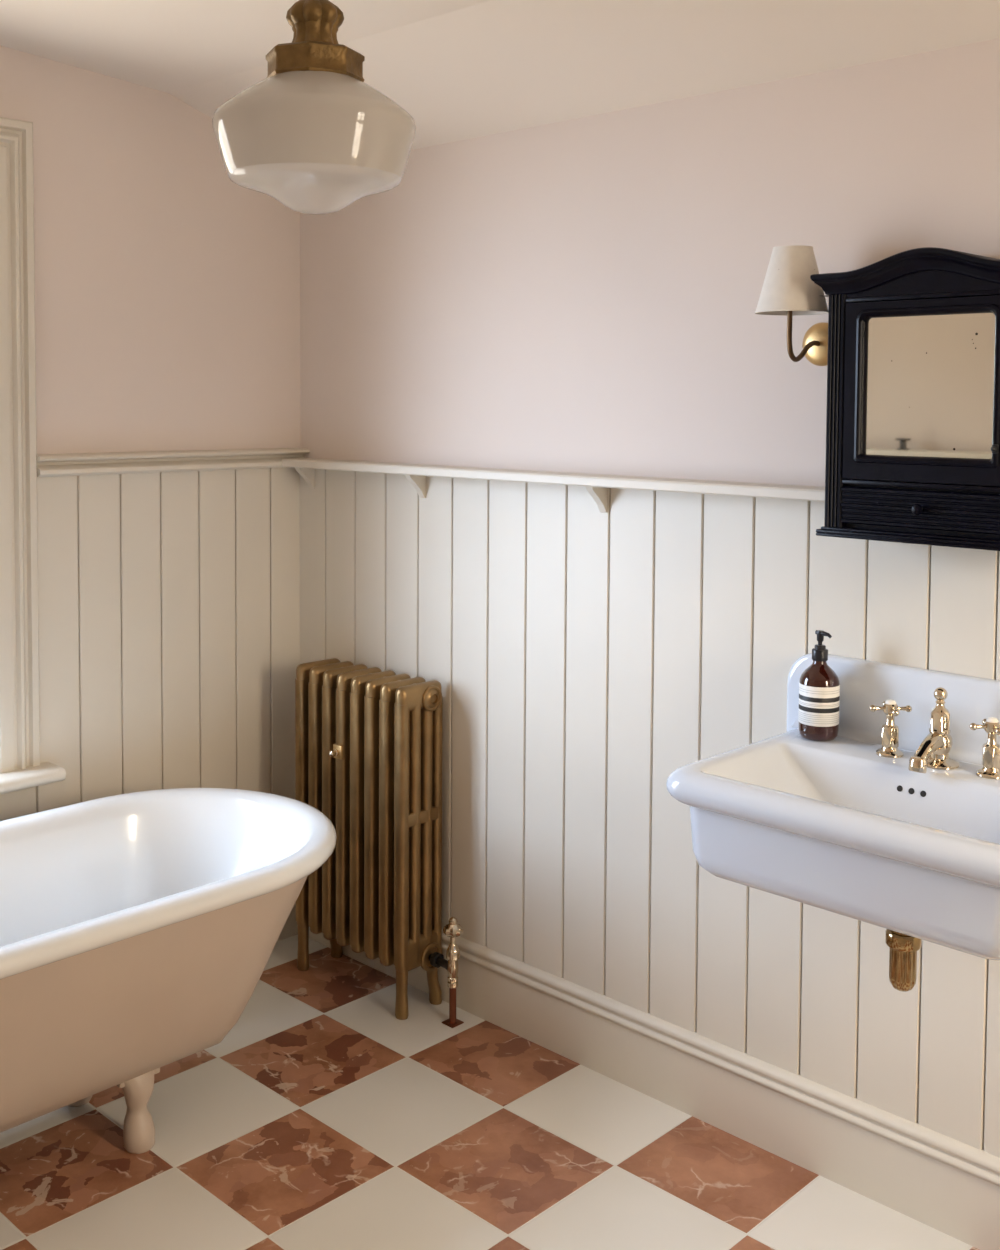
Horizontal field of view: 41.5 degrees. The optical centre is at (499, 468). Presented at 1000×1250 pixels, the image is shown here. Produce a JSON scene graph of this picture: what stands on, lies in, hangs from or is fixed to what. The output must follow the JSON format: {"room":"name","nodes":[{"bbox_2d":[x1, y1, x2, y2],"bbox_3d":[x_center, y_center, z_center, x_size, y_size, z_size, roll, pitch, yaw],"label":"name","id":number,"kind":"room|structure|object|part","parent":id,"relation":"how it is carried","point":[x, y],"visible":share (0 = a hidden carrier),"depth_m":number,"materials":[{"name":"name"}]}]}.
{"room":"bathroom","nodes":[
{"label":"bathroom","id":0,"kind":"room"},
{"bbox_2d":[0,45,299,453],"bbox_3d":[-1.419,0.098,2.822,0.140,2.450,2.600,3,4,44],"label":"wall","id":1,"kind":"structure","parent":0,"point":[167,288],"depth_m":3.25,"materials":[{"name":"paint"}]},
{"bbox_2d":[0,788,28,820],"bbox_3d":[-1.486,0.956,2.689,0.015,0.448,1.100,3,4,44],"label":"trim","id":2,"kind":"structure","parent":1,"relation":"attached to","point":[13,804],"depth_m":3.05,"materials":[{"name":"beige wood"}]},
{"bbox_2d":[0,117,65,793],"bbox_3d":[-1.496,-0.017,2.657,0.237,1.511,1.193,3,4,44],"label":"window","id":3,"kind":"structure","parent":1,"relation":"in","point":[21,768],"depth_m":3.00,"materials":[{"name":"white wood"}]},
{"bbox_3d":[-1.473,-0.030,2.631,0.036,1.481,1.149,3,4,44],"label":"architrave","id":4,"kind":"part","parent":3,"relation":"part of","materials":[{"name":"beige wood"}]},
{"bbox_3d":[-1.501,0.723,2.695,0.237,0.030,1.193,3,4,44],"label":"sill","id":5,"kind":"part","parent":3,"relation":"part of","materials":[{"name":"beige wood"}]},
{"bbox_2d":[29,467,299,813],"bbox_3d":[-0.829,0.575,3.349,0.015,1.150,0.785,3,4,44],"label":"wall paneling","id":6,"kind":"structure","parent":1,"relation":"attached to","point":[169,602],"depth_m":3.32,"materials":[{"name":"beige wood"}]},
{"bbox_2d":[37,447,309,476],"bbox_3d":[-0.802,-0.019,3.322,0.043,0.052,0.776,3,4,44],"label":"trim","id":7,"kind":"structure","parent":1,"relation":"attached to","point":[102,463],"depth_m":3.27,"materials":[{"name":"beige wood"}]},
{"bbox_2d":[277,904,297,941],"bbox_3d":[-1.370,1.239,2.812,0.035,0.172,2.340,3,4,44],"label":"baseboard","id":8,"kind":"structure","parent":1,"relation":"attached to","point":[289,929],"depth_m":3.62,"materials":[{"name":"beige wood"}]},
{"bbox_2d":[0,934,978,1249],"bbox_3d":[-0.153,1.432,1.659,3.900,0.080,2.600,3,4,44],"label":"floor","id":9,"kind":"structure","parent":0,"point":[324,1118],"depth_m":2.56,"materials":[{"name":"tile"}]},
{"bbox_2d":[0,788,336,1153],"bbox_3d":[-1.089,1.067,2.376,0.694,0.565,1.829,3,4,44],"label":"bathtub","id":10,"kind":"object","parent":9,"relation":"on","point":[138,929],"visible":1,"depth_m":2.58,"materials":[{"name":"ceramic"}]},
{"bbox_2d":[295,658,442,1019],"bbox_3d":[-0.341,0.906,3.297,0.426,0.800,0.174,3,4,44],"label":"radiator","id":11,"kind":"object","parent":9,"relation":"on","point":[368,741],"visible":0.99,"depth_m":3.20,"materials":[{"name":"gold metal"}]},
{"bbox_3d":[-0.400,0.700,3.261,0.032,0.035,0.009,3,4,44],"label":"fixing plate","id":12,"kind":"part","parent":11,"relation":"part of","materials":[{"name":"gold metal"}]},
{"bbox_2d":[429,917,463,1027],"bbox_3d":[-0.128,1.187,3.152,0.050,0.257,0.113,-1,3,-28],"label":"radiator valve","id":13,"kind":"object","parent":9,"relation":"on","point":[452,930],"visible":1,"depth_m":3.12,"materials":[{"name":"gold metal"}]},
{"bbox_3d":[-0.112,1.315,3.131,0.038,0.003,0.038,3,4,44],"label":"floor plate","id":14,"kind":"part","parent":13,"relation":"part of","materials":[{"name":"orange metal"}]},
{"bbox_3d":[-0.111,1.083,3.119,0.046,0.045,0.046,-1,3,-23],"label":"valve handle","id":15,"kind":"part","parent":13,"relation":"part of","materials":[{"name":"gold metal"}]},
{"bbox_2d":[0,0,999,149],"bbox_3d":[-0.139,-0.829,1.543,3.900,0.336,2.600,3,4,44],"label":"ceiling","id":16,"kind":"structure","parent":0,"point":[462,69],"depth_m":2.66,"materials":[{"name":"paint"}]},
{"bbox_2d":[212,0,415,214],"bbox_3d":[-0.249,-0.627,1.774,0.273,0.564,0.273,3,4,44],"label":"pendant light","id":17,"kind":"object","parent":16,"relation":"hanging from","point":[312,137],"visible":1,"depth_m":1.70,"materials":[{"name":"white glass"}]},
{"bbox_3d":[-0.250,-0.459,1.782,0.273,0.130,0.273,3,4,44],"label":"lamp shade","id":18,"kind":"part","parent":17,"relation":"part of","materials":[{"name":"white glass"}]},
{"bbox_3d":[-0.251,-0.370,1.787,0.233,0.048,0.233,3,4,44],"label":"glass","id":19,"kind":"part","parent":17,"relation":"part of","materials":[{"name":"white glass"}]},
{"bbox_3d":[-0.249,-0.601,1.775,0.074,0.076,0.074,-1,3,-23],"label":"gallery stem","id":20,"kind":"part","parent":17,"relation":"part of","materials":[{"name":"gold metal"}]},
{"bbox_2d":[300,38,999,486],"bbox_3d":[0.734,0.130,2.468,3.450,2.450,0.120,3,4,44],"label":"wall","id":21,"kind":"structure","parent":0,"point":[579,295],"depth_m":2.80,"materials":[{"name":"paint"}]},
{"bbox_2d":[282,458,824,512],"bbox_3d":[0.047,0.047,2.982,1.667,0.082,0.091,3,4,44],"label":"wall shelf","id":22,"kind":"object","parent":21,"relation":"attached to","point":[597,485],"visible":0.92,"depth_m":2.84,"materials":[{"name":"beige wood"}]},
{"bbox_2d":[299,469,999,1157],"bbox_3d":[0.684,0.631,2.445,3.450,1.150,0.015,3,4,44],"label":"wainscoting","id":23,"kind":"structure","parent":21,"relation":"attached to","point":[581,656],"depth_m":2.80,"materials":[{"name":"beige wood"}]},
{"bbox_2d":[309,927,999,1249],"bbox_3d":[0.673,1.270,2.470,3.450,0.172,0.035,3,4,44],"label":"baseboard","id":24,"kind":"structure","parent":21,"relation":"attached to","point":[948,1185],"depth_m":2.64,"materials":[{"name":"beige wood"}]},
{"bbox_2d":[755,245,827,365],"bbox_3d":[0.548,-0.297,2.421,0.132,0.212,0.178,3,4,44],"label":"wall light","id":25,"kind":"object","parent":21,"relation":"attached to","point":[788,290],"visible":0.95,"depth_m":2.37,"materials":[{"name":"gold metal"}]},
{"bbox_3d":[0.533,-0.343,2.402,0.132,0.119,0.132,3,4,44],"label":"lamp shade","id":26,"kind":"part","parent":25,"relation":"part of","materials":[{"name":"fabric"}]},
{"bbox_3d":[0.563,-0.254,2.442,0.106,0.114,0.010,-2,4,-44],"label":"arm","id":27,"kind":"part","parent":25,"relation":"part of","materials":[{"name":"brown metal"}]},
{"bbox_3d":[0.603,-0.234,2.483,0.082,0.082,0.016,3,4,44],"label":"plate","id":28,"kind":"part","parent":25,"relation":"part of","materials":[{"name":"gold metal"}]},
{"bbox_2d":[666,653,999,959],"bbox_3d":[0.648,0.526,2.149,0.676,0.318,0.452,3,4,44],"label":"basin","id":29,"kind":"object","parent":21,"relation":"attached to","point":[839,826],"visible":0.94,"depth_m":2.13,"materials":[{"name":"ceramic"}]},
{"bbox_2d":[798,630,839,741],"bbox_3d":[0.586,0.396,2.417,0.073,0.199,0.073,3,4,44],"label":"soap bottle","id":30,"kind":"object","parent":29,"relation":"on","point":[819,684],"visible":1,"depth_m":2.39,"materials":[{"name":"orange glass"}]},
{"bbox_2d":[869,699,911,757],"bbox_3d":[0.684,0.453,2.311,0.058,0.097,0.058,3,4,44],"label":"tap","id":31,"kind":"object","parent":29,"relation":"on","point":[890,731],"visible":1,"depth_m":2.30,"materials":[{"name":"gold metal"}]},
{"bbox_3d":[0.684,0.420,2.309,0.058,0.018,0.058,3,4,44],"label":"cross handle","id":32,"kind":"part","parent":31,"relation":"part of","materials":[{"name":"gold metal"}]},
{"bbox_2d":[885,929,921,991],"bbox_3d":[0.727,0.761,2.215,0.058,0.166,0.264,3,4,44],"label":"trap","id":33,"kind":"object","parent":29,"relation":"hanging from","point":[903,950],"visible":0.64,"depth_m":2.12,"materials":[{"name":"gold metal"}]},
{"bbox_2d":[889,948,916,991],"bbox_3d":[0.655,0.807,2.143,0.043,0.082,0.043,3,4,44],"label":"cup","id":34,"kind":"object","parent":33,"relation":"on","point":[902,961],"depth_m":2.13,"materials":[{"name":"gold metal"}]},
{"bbox_2d":[908,687,958,772],"bbox_3d":[0.729,0.440,2.225,0.066,0.133,0.126,3,4,44],"label":"spout","id":35,"kind":"object","parent":29,"relation":"on","point":[933,751],"visible":1,"depth_m":2.23,"materials":[{"name":"gold metal"}]},
{"bbox_3d":[0.728,0.472,2.226,0.043,0.048,0.105,3,4,44],"label":"spout","id":36,"kind":"part","parent":35,"relation":"part of","materials":[{"name":"gold metal"}]},
{"bbox_2d":[970,717,999,778],"bbox_3d":[0.815,0.460,2.184,0.058,0.097,0.058,3,4,44],"label":"tap","id":37,"kind":"object","parent":29,"relation":"on","point":[990,769],"visible":1,"depth_m":2.17,"materials":[{"name":"gold metal"}]},
{"bbox_3d":[0.815,0.428,2.183,0.058,0.018,0.058,3,4,44],"label":"cross handle","id":38,"kind":"part","parent":37,"relation":"part of","materials":[{"name":"gold metal"}]},
{"bbox_2d":[810,247,999,550],"bbox_3d":[0.751,-0.120,2.230,0.412,0.488,0.182,3,4,44],"label":"upper cabinet","id":39,"kind":"object","parent":21,"relation":"attached to","point":[913,411],"visible":1,"depth_m":2.20,"materials":[{"name":"black wood"}]},
{"bbox_3d":[0.752,-0.331,2.219,0.412,0.067,0.182,3,4,44],"label":"cornice","id":40,"kind":"part","parent":39,"relation":"part of","materials":[{"name":"black wood"}]},
{"bbox_3d":[0.748,0.115,2.241,0.388,0.016,0.154,3,4,44],"label":"moulding","id":41,"kind":"part","parent":39,"relation":"part of","materials":[{"name":"black wood"}]},
{"bbox_3d":[0.692,0.068,2.183,0.019,0.019,0.022,3,4,44],"label":"knob","id":42,"kind":"part","parent":39,"relation":"part of","materials":[{"name":"black wood"}]},
{"bbox_3d":[0.706,0.068,2.194,0.296,0.064,0.018,3,4,44],"label":"drawer","id":43,"kind":"part","parent":39,"relation":"part of","materials":[{"name":"black wood"}]},
{"bbox_3d":[0.706,-0.128,2.183,0.296,0.302,0.020,3,4,44],"label":"door","id":44,"kind":"part","parent":39,"relation":"part of","materials":[{"name":"black wood"}]},
{"bbox_2d":[865,313,994,458],"bbox_3d":[0.711,-0.137,2.188,0.234,0.242,0.003,3,4,44],"label":"mirror","id":45,"kind":"object","parent":39,"relation":"attached to","point":[930,377],"depth_m":2.18,"materials":[{"name":"clear glass"}]}
]}

